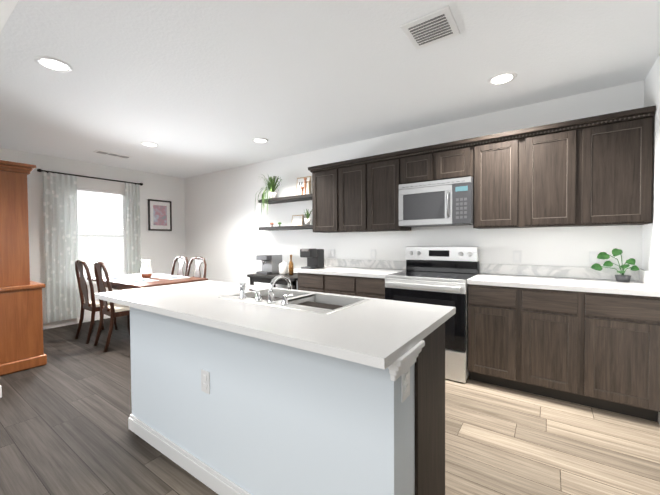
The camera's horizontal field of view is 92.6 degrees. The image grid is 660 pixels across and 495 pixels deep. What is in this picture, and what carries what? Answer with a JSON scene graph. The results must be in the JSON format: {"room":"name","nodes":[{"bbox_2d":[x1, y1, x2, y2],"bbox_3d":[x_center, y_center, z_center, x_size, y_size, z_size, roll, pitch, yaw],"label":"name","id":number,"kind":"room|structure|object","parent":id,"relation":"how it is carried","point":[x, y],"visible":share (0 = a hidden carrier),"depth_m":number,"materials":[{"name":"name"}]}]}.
{"room":"kitchen","nodes":[
{"label":"kitchen","id":0,"kind":"room"},
{"bbox_2d":[0,0,17,30],"bbox_3d":[-0.702,-1.525,0.882,5.165,0.460,0.200,0,1,35],"label":"header beam","id":1,"kind":"structure","parent":0,"point":[7,7],"depth_m":1.73,"materials":[{"name":"white paint"}]},
{"bbox_2d":[0,148,185,322],"bbox_3d":[-3.874,-0.139,5.107,0.120,2.640,3.160,0,1,35],"label":"wall","id":2,"kind":"structure","parent":0,"point":[161,250],"depth_m":5.32,"materials":[{"name":"white paint"}]},
{"bbox_2d":[43,314,109,329],"bbox_3d":[-3.768,1.132,5.151,0.018,0.095,3.020,0,1,35],"label":"baseboard","id":3,"kind":"structure","parent":2,"relation":"attached to","point":[55,324],"depth_m":4.82,"materials":[{"name":"white"}]},
{"bbox_2d":[37,169,142,322],"bbox_3d":[-3.752,-0.029,5.074,0.115,2.206,1.420,0,1,35],"label":"curtains","id":4,"kind":"object","parent":2,"relation":"attached to","point":[60,215],"visible":0.9,"depth_m":4.73,"materials":[{"name":"white fabric"}]},
{"bbox_2d":[77,191,125,288],"bbox_3d":[-3.819,-0.148,5.142,0.130,1.605,0.960,0,1,35],"label":"window","id":5,"kind":"structure","parent":2,"relation":"in","point":[94,285],"depth_m":5.20,"materials":[{"name":"white glass"}]},
{"bbox_2d":[77,187,126,283],"bbox_3d":[-3.815,-0.186,5.138,0.050,1.523,0.910,0,1,35],"label":"window blinds","id":6,"kind":"object","parent":5,"relation":"attached to","point":[99,227],"visible":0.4,"depth_m":5.22,"materials":[{"name":"white"}]},
{"bbox_2d":[148,199,171,230],"bbox_3d":[-3.200,-0.604,5.942,0.022,0.575,0.430,0,1,35],"label":"picture frame","id":7,"kind":"object","parent":2,"relation":"attached to","point":[159,215],"visible":0.96,"depth_m":5.93,"materials":[{"name":"grey"}]},
{"bbox_2d":[0,315,659,494],"bbox_3d":[-1.812,1.276,1.219,8.200,0.060,7.750,0,1,35],"label":"floor","id":8,"kind":"structure","parent":0,"point":[65,411],"depth_m":1.99,"materials":[{"name":"brown wood"}]},
{"bbox_2d":[0,160,46,375],"bbox_3d":[-3.589,0.192,3.435,1.340,2.042,0.434,0,1,35],"label":"hutch","id":9,"kind":"object","parent":8,"relation":"on","point":[21,330],"visible":1,"depth_m":3.09,"materials":[{"name":"brown wood"}]},
{"bbox_2d":[75,260,129,343],"bbox_3d":[-3.044,0.677,4.224,0.498,1.051,0.528,0,1,35],"label":"chair","id":10,"kind":"object","parent":8,"relation":"on","point":[93,305],"visible":0.83,"depth_m":4.04,"materials":[{"name":"brown wood"}]},
{"bbox_2d":[94,261,129,351],"bbox_3d":[-2.569,0.680,3.923,0.501,1.051,0.551,0,1,35],"label":"chair","id":11,"kind":"object","parent":8,"relation":"on","point":[112,310],"visible":0.54,"depth_m":3.74,"materials":[{"name":"brown wood"}]},
{"bbox_2d":[87,273,207,329],"bbox_3d":[-2.569,0.806,4.419,1.600,0.760,0.880,0,1,35],"label":"dining table","id":12,"kind":"object","parent":8,"relation":"on","point":[118,284],"visible":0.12,"depth_m":4.08,"materials":[{"name":"brown wood"}]},
{"bbox_2d":[103,276,130,279],"bbox_3d":[-2.927,0.418,4.390,0.420,0.020,0.300,0,1,35],"label":"placemat","id":13,"kind":"object","parent":12,"relation":"on","point":[114,277],"depth_m":4.38,"materials":[{"name":"white fabric"}]},
{"bbox_2d":[117,277,158,282],"bbox_3d":[-2.475,0.421,4.076,0.420,0.020,0.300,0,1,35],"label":"placemat","id":14,"kind":"object","parent":12,"relation":"on","point":[140,280],"depth_m":4.08,"materials":[{"name":"white fabric"}]},
{"bbox_2d":[141,260,151,277],"bbox_3d":[-2.555,0.300,4.409,0.188,0.250,0.140,0,1,35],"label":"candle holder","id":15,"kind":"object","parent":12,"relation":"on","point":[146,270],"visible":1,"depth_m":4.37,"materials":[{"name":"white glass"}]},
{"bbox_2d":[137,273,164,276],"bbox_3d":[-2.618,0.409,4.711,0.420,0.020,0.300,0,1,35],"label":"placemat","id":16,"kind":"object","parent":12,"relation":"on","point":[154,273],"depth_m":4.76,"materials":[{"name":"white fabric"}]},
{"bbox_2d":[153,274,189,279],"bbox_3d":[-2.208,0.412,4.426,0.420,0.020,0.300,0,1,35],"label":"placemat","id":17,"kind":"object","parent":12,"relation":"on","point":[170,277],"depth_m":4.41,"materials":[{"name":"white fabric"}]},
{"bbox_2d":[171,256,187,275],"bbox_3d":[-2.507,0.660,4.857,0.498,1.051,0.528,0,1,35],"label":"chair","id":18,"kind":"object","parent":8,"relation":"on","point":[182,259],"visible":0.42,"depth_m":5.03,"materials":[{"name":"brown wood"}]},
{"bbox_2d":[186,256,206,277],"bbox_3d":[-2.103,0.664,4.560,0.497,1.051,0.544,0,1,35],"label":"chair","id":19,"kind":"object","parent":8,"relation":"on","point":[198,261],"visible":0.33,"depth_m":4.74,"materials":[{"name":"brown wood"}]},
{"bbox_2d":[247,272,297,289],"bbox_3d":[-0.662,0.777,4.463,0.900,0.790,0.530,0,1,35],"label":"console table","id":20,"kind":"object","parent":8,"relation":"on","point":[268,278],"visible":0.33,"depth_m":4.32,"materials":[{"name":"brown wood"}]},
{"bbox_2d":[256,254,281,274],"bbox_3d":[-0.898,0.244,4.610,0.220,0.270,0.356,0,1,35],"label":"espresso machine","id":21,"kind":"object","parent":20,"relation":"on","point":[270,263],"visible":0.96,"depth_m":4.55,"materials":[{"name":"silver metal"}]},
{"bbox_2d":[279,261,287,274],"bbox_3d":[-0.660,0.287,4.480,0.124,0.187,0.124,0,1,35],"label":"canister","id":22,"kind":"object","parent":20,"relation":"on","point":[283,267],"visible":1,"depth_m":4.43,"materials":[{"name":"white ceramic"}]},
{"bbox_2d":[289,255,292,274],"bbox_3d":[-0.537,0.242,4.357,0.064,0.280,0.064,0,1,35],"label":"syrup bottle","id":23,"kind":"object","parent":20,"relation":"on","point":[290,267],"visible":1,"depth_m":4.33,"materials":[{"name":"orange glass"}]},
{"bbox_2d":[128,307,452,494],"bbox_3d":[-0.390,0.780,1.811,1.946,0.887,0.655,0,1,35],"label":"kitchen island","id":24,"kind":"object","parent":8,"relation":"on","point":[242,389],"depth_m":1.36,"materials":[{"name":"paint"}]},
{"bbox_2d":[95,280,454,370],"bbox_3d":[-0.462,0.319,1.846,2.090,0.032,0.840,0,1,35],"label":"island countertop","id":25,"kind":"structure","parent":24,"relation":"on","point":[371,333],"depth_m":1.37,"materials":[{"name":"white stone"}]},
{"bbox_2d":[235,275,294,302],"bbox_3d":[-0.321,0.226,1.799,0.419,0.146,0.187,0,1,35],"label":"faucet","id":26,"kind":"object","parent":25,"relation":"on","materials":[{"name":"silver metal"}]},
{"bbox_2d":[215,287,366,314],"bbox_3d":[-0.220,0.399,1.863,0.810,0.204,0.440,0,1,35],"label":"sink","id":27,"kind":"object","parent":25,"relation":"in","point":[324,303],"depth_m":1.87,"materials":[{"name":"silver metal"}]},
{"bbox_2d":[294,271,329,292],"bbox_3d":[-0.032,0.739,4.003,0.480,0.875,0.616,0,1,35],"label":"base cabinet","id":28,"kind":"object","parent":8,"relation":"on","point":[314,283],"depth_m":3.73,"materials":[{"name":"brown wood"}]},
{"bbox_2d":[330,275,361,296],"bbox_3d":[0.281,0.741,3.786,0.552,0.875,0.616,0,1,35],"label":"base cabinet","id":29,"kind":"object","parent":8,"relation":"on","point":[350,285],"depth_m":3.48,"materials":[{"name":"brown wood"}]},
{"bbox_2d":[294,267,401,278],"bbox_3d":[0.239,0.283,3.789,1.224,0.039,0.640,0,1,35],"label":"countertop","id":30,"kind":"structure","parent":29,"relation":"on","point":[362,272],"depth_m":3.64,"materials":[{"name":"white stone"}]},
{"bbox_2d":[300,248,323,268],"bbox_3d":[-0.227,0.136,4.010,0.175,0.252,0.292,0,1,35],"label":"coffee maker","id":31,"kind":"object","parent":30,"relation":"on","point":[314,257],"visible":1,"depth_m":3.96,"materials":[{"name":"black plastic"}]},
{"bbox_2d":[362,279,384,298],"bbox_3d":[0.574,0.743,3.582,0.431,0.875,0.616,0,1,35],"label":"base cabinet","id":32,"kind":"object","parent":8,"relation":"on","point":[371,288],"depth_m":3.28,"materials":[{"name":"brown wood"}]},
{"bbox_2d":[385,246,478,382],"bbox_3d":[1.025,0.591,3.179,0.756,1.190,0.705,0,1,35],"label":"range","id":33,"kind":"object","parent":8,"relation":"on","point":[434,284],"visible":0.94,"depth_m":2.96,"materials":[{"name":"silver metal"}]},
{"bbox_2d":[467,283,521,390],"bbox_3d":[1.540,0.750,2.911,0.389,0.875,0.616,0,1,35],"label":"base cabinet","id":34,"kind":"object","parent":8,"relation":"on","point":[494,313],"depth_m":2.65,"materials":[{"name":"brown wood"}]},
{"bbox_2d":[522,287,585,404],"bbox_3d":[1.862,0.752,2.687,0.395,0.875,0.616,0,1,35],"label":"base cabinet","id":35,"kind":"object","parent":8,"relation":"on","point":[553,322],"depth_m":2.43,"materials":[{"name":"brown wood"}]},
{"bbox_2d":[582,291,659,421],"bbox_3d":[2.198,0.755,2.454,0.422,0.875,0.616,0,1,35],"label":"base cabinet","id":36,"kind":"object","parent":8,"relation":"on","point":[588,336],"depth_m":2.20,"materials":[{"name":"brown wood"}]},
{"bbox_2d":[467,271,659,298],"bbox_3d":[1.866,0.295,2.658,1.206,0.039,0.640,0,1,35],"label":"countertop","id":37,"kind":"structure","parent":36,"relation":"on","point":[539,282],"depth_m":2.48,"materials":[{"name":"white stone"}]},
{"bbox_2d":[591,248,638,281],"bbox_3d":[2.285,0.141,2.537,0.297,0.267,0.161,0,1,35],"label":"pothos plant","id":38,"kind":"object","parent":37,"relation":"on","point":[622,277],"visible":1,"depth_m":2.54,"materials":[{"name":"green plant"}]},
{"bbox_2d":[0,0,659,177],"bbox_3d":[-0.742,-1.398,3.002,7.650,0.120,3.230,0,1,35],"label":"ceiling","id":39,"kind":"structure","parent":0,"point":[191,88],"depth_m":2.36,"materials":[{"name":"white paint"}]},
{"bbox_2d":[34,56,72,72],"bbox_3d":[-1.981,-1.311,2.264,0.209,0.008,0.209,0,1,-4],"label":"recessed light","id":40,"kind":"object","parent":39,"relation":"in","point":[58,65],"depth_m":2.26,"materials":[{"name":"white"}]},
{"bbox_2d":[94,150,132,158],"bbox_3d":[-3.138,-1.347,4.577,0.160,0.012,0.460,0,1,35],"label":"ceiling vent","id":41,"kind":"object","parent":39,"relation":"in","point":[113,154],"visible":1,"depth_m":4.55,"materials":[{"name":"white metal"}]},
{"bbox_2d":[140,142,158,146],"bbox_3d":[-2.358,-1.346,4.121,0.209,0.008,0.209,0,1,29],"label":"recessed light","id":42,"kind":"object","parent":39,"relation":"in","point":[149,144],"depth_m":4.12,"materials":[{"name":"white"}]},
{"bbox_2d":[252,138,267,142],"bbox_3d":[-0.885,-1.354,3.998,0.209,0.008,0.209,0,1,29],"label":"recessed light","id":43,"kind":"object","parent":39,"relation":"in","point":[257,140],"depth_m":3.99,"materials":[{"name":"white"}]},
{"bbox_2d":[400,6,459,49],"bbox_3d":[0.612,-1.317,1.911,0.280,0.016,0.280,0,1,35],"label":"ceiling vent","id":44,"kind":"object","parent":39,"relation":"in","point":[439,25],"visible":1,"depth_m":1.89,"materials":[{"name":"white metal"}]},
{"bbox_2d":[487,72,516,84],"bbox_3d":[1.366,-1.339,2.507,0.209,0.008,0.209,0,1,29],"label":"recessed light","id":45,"kind":"object","parent":39,"relation":"in","point":[502,78],"depth_m":2.50,"materials":[{"name":"white"}]},
{"bbox_2d":[184,80,643,289],"bbox_3d":[-0.154,-0.153,4.519,6.900,2.640,0.120,0,1,35],"label":"wall","id":46,"kind":"structure","parent":0,"point":[227,239],"depth_m":3.97,"materials":[{"name":"white paint"}]},
{"bbox_2d":[255,174,312,230],"bbox_3d":[-0.621,-0.676,4.543,1.155,0.830,0.365,0,1,35],"label":"floating shelf","id":47,"kind":"object","parent":46,"relation":"attached to","point":[303,187],"visible":0.96,"depth_m":4.58,"materials":[{"name":"brown wood"}]},
{"bbox_2d":[309,162,343,232],"bbox_3d":[0.054,-0.597,4.081,0.475,0.798,0.337,0,1,35],"label":"upper cabinet","id":48,"kind":"object","parent":46,"relation":"attached to","point":[327,181],"depth_m":3.94,"materials":[{"name":"brown wood"}]},
{"bbox_2d":[328,249,334,256],"bbox_3d":[0.016,0.077,4.328,0.115,0.115,0.008,0,1,35],"label":"electrical outlet plate","id":49,"kind":"object","parent":46,"relation":"attached to","point":[331,252],"depth_m":4.32,"materials":[{"name":"white plastic"}]},
{"bbox_2d":[344,158,371,231],"bbox_3d":[0.354,-0.595,3.872,0.528,0.798,0.337,0,1,35],"label":"upper cabinet","id":50,"kind":"object","parent":46,"relation":"attached to","point":[357,175],"depth_m":3.69,"materials":[{"name":"brown wood"}]},
{"bbox_2d":[371,249,375,258],"bbox_3d":[0.541,0.081,3.963,0.070,0.115,0.008,0,1,35],"label":"electrical outlet plate","id":51,"kind":"object","parent":46,"relation":"attached to","point":[373,251],"depth_m":3.95,"materials":[{"name":"white plastic"}]},
{"bbox_2d":[372,154,410,231],"bbox_3d":[0.656,-0.592,3.662,0.473,0.798,0.337,0,1,35],"label":"upper cabinet","id":52,"kind":"object","parent":46,"relation":"attached to","point":[385,171],"depth_m":3.49,"materials":[{"name":"brown wood"}]},
{"bbox_2d":[400,146,439,183],"bbox_3d":[1.024,-0.832,3.401,0.426,0.314,0.337,0,1,35],"label":"upper cabinet","id":53,"kind":"object","parent":46,"relation":"attached to","point":[416,166],"depth_m":3.26,"materials":[{"name":"brown wood"}]},
{"bbox_2d":[399,176,472,226],"bbox_3d":[1.118,-0.449,3.280,0.716,0.439,0.438,0,1,35],"label":"microwave","id":54,"kind":"object","parent":53,"relation":"attached to","point":[446,202],"visible":1,"depth_m":3.12,"materials":[{"name":"grey metal"}]},
{"bbox_2d":[440,142,475,179],"bbox_3d":[1.266,-0.830,3.232,0.432,0.314,0.337,0,1,35],"label":"upper cabinet","id":55,"kind":"object","parent":46,"relation":"attached to","point":[457,161],"depth_m":3.05,"materials":[{"name":"brown wood"}]},
{"bbox_2d":[473,134,523,228],"bbox_3d":[1.606,-0.586,3.003,0.391,0.798,0.337,0,1,35],"label":"upper cabinet","id":56,"kind":"object","parent":46,"relation":"attached to","point":[498,184],"depth_m":2.86,"materials":[{"name":"brown wood"}]},
{"bbox_2d":[524,122,579,227],"bbox_3d":[1.929,-0.583,2.778,0.396,0.798,0.337,0,1,35],"label":"upper cabinet","id":57,"kind":"object","parent":46,"relation":"attached to","point":[552,155],"depth_m":2.63,"materials":[{"name":"brown wood"}]},
{"bbox_2d":[589,252,599,264],"bbox_3d":[2.299,0.094,2.742,0.070,0.115,0.008,0,1,35],"label":"electrical outlet plate","id":58,"kind":"object","parent":46,"relation":"attached to","point":[593,259],"depth_m":2.74,"materials":[{"name":"white plastic"}]},
{"bbox_2d":[580,110,654,225],"bbox_3d":[2.266,-0.581,2.544,0.426,0.798,0.337,0,1,35],"label":"upper cabinet","id":59,"kind":"object","parent":46,"relation":"attached to","point":[594,171],"depth_m":2.40,"materials":[{"name":"brown wood"}]},
{"bbox_2d":[642,55,659,423],"bbox_3d":[2.082,-0.113,1.797,0.120,2.640,1.800,0,1,35],"label":"wall","id":60,"kind":"structure","parent":0,"point":[651,247],"depth_m":2.28,"materials":[{"name":"white paint"}]}
]}

